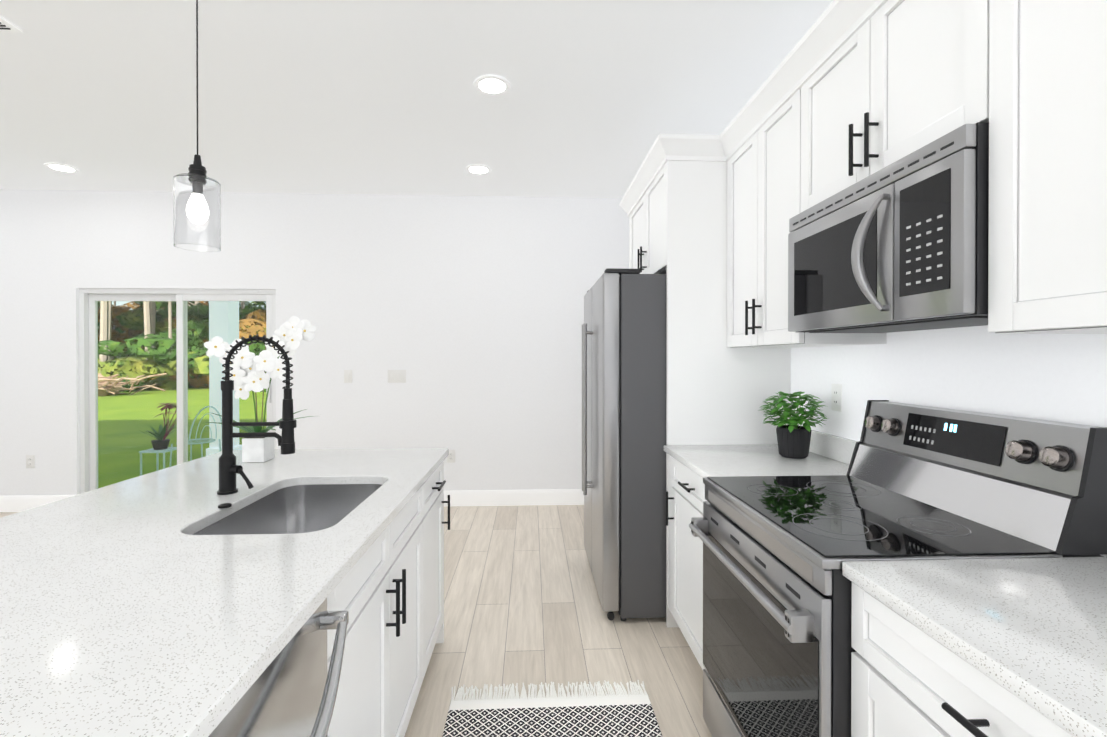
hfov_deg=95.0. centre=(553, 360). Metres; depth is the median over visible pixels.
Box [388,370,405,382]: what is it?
light switch
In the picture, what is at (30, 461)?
electrical outlet
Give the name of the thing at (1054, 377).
wall
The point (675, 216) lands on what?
upper cabinet
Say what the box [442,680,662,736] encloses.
rug
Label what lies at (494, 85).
recessed light
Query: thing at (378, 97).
ceiling
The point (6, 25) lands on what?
ceiling vent
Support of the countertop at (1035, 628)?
on the base cabinet at (903, 684)
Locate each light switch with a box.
[344,370,351,382]
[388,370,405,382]
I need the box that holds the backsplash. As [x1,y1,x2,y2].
[787,424,857,463]
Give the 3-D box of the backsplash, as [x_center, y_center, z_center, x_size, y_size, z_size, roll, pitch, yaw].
[1.267,0.378,0.757,0.020,0.099,3.608,0,0,-3]
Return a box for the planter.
[137,403,190,474]
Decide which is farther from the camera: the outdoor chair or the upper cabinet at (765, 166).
the outdoor chair
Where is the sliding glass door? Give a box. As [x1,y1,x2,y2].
[79,288,275,493]
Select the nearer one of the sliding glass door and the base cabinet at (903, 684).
the base cabinet at (903, 684)
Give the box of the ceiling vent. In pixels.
[0,16,22,31]
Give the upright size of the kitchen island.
0.884 m
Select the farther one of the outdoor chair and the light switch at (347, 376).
the outdoor chair
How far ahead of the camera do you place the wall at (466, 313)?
4.59 m
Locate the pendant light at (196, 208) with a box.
[173,0,220,251]
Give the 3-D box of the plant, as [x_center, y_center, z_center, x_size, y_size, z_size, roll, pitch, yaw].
[1.049,0.278,2.217,0.301,0.284,0.284,0,0,-3]
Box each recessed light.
[43,162,79,172]
[465,164,491,174]
[473,75,510,95]
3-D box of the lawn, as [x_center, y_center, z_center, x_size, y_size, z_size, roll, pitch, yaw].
[-23.600,1.165,81.373,200.000,0.200,155.105,0,0,-3]
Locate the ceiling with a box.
[0,0,832,197]
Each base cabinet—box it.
[666,452,706,669]
[851,584,1071,736]
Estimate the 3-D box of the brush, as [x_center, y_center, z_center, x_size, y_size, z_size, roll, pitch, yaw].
[-19.221,1.055,19.703,7.215,1.698,3.036,0,0,-3]
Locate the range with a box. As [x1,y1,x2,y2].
[689,400,1106,736]
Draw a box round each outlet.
[26,455,34,467]
[447,450,454,462]
[831,384,841,411]
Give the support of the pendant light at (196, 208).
hanging from the ceiling
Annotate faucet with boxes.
[212,334,296,493]
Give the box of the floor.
[0,505,711,736]
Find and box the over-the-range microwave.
[788,122,988,332]
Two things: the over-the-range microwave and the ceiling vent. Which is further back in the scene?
the ceiling vent
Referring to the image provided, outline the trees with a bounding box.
[98,301,266,391]
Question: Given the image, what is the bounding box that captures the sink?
[184,478,383,533]
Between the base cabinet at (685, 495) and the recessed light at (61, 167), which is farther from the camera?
the recessed light at (61, 167)
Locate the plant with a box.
[758,391,826,458]
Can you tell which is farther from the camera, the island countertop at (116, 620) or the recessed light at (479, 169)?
the recessed light at (479, 169)
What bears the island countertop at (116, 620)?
on the kitchen island
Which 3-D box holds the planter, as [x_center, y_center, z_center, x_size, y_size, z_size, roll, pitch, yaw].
[-4.249,0.941,5.603,0.488,0.960,0.457,0,0,-3]
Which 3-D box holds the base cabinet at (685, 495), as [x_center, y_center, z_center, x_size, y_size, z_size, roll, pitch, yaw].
[0.899,0.894,2.203,0.628,0.884,0.690,0,0,-3]
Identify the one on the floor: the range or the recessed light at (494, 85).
the range
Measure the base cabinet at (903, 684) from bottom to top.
0.884 m
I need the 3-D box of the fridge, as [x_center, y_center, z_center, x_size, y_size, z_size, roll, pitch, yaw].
[0.659,0.431,3.028,0.976,1.803,0.910,0,0,-3]
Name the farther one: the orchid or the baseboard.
the baseboard
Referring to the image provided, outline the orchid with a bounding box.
[203,316,316,462]
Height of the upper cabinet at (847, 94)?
0.518 m
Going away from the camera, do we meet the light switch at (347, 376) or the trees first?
the light switch at (347, 376)
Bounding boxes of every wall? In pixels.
[0,189,628,495]
[790,325,1106,556]
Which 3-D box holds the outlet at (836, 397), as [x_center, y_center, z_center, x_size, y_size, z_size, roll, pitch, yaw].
[1.211,0.156,2.170,0.008,0.116,0.072,0,0,-3]
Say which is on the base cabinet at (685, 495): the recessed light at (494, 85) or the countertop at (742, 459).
the countertop at (742, 459)
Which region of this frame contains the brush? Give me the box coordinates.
[98,373,166,395]
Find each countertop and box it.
[0,448,447,736]
[664,444,849,479]
[842,557,1106,736]
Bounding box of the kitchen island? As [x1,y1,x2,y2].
[200,450,449,736]
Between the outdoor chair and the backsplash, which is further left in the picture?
the outdoor chair
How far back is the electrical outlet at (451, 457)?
4.62 m
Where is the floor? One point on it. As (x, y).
(522, 603)
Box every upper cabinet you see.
[627,148,722,291]
[723,60,886,351]
[807,0,986,208]
[987,0,1106,333]
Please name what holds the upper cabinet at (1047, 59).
attached to the wall at (1054, 377)
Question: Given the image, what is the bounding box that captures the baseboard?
[0,489,583,511]
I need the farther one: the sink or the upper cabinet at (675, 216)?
the upper cabinet at (675, 216)
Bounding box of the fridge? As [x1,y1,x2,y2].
[582,268,666,620]
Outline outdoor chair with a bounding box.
[169,406,221,466]
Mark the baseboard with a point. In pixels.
(457, 498)
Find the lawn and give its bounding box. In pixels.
[98,387,266,487]

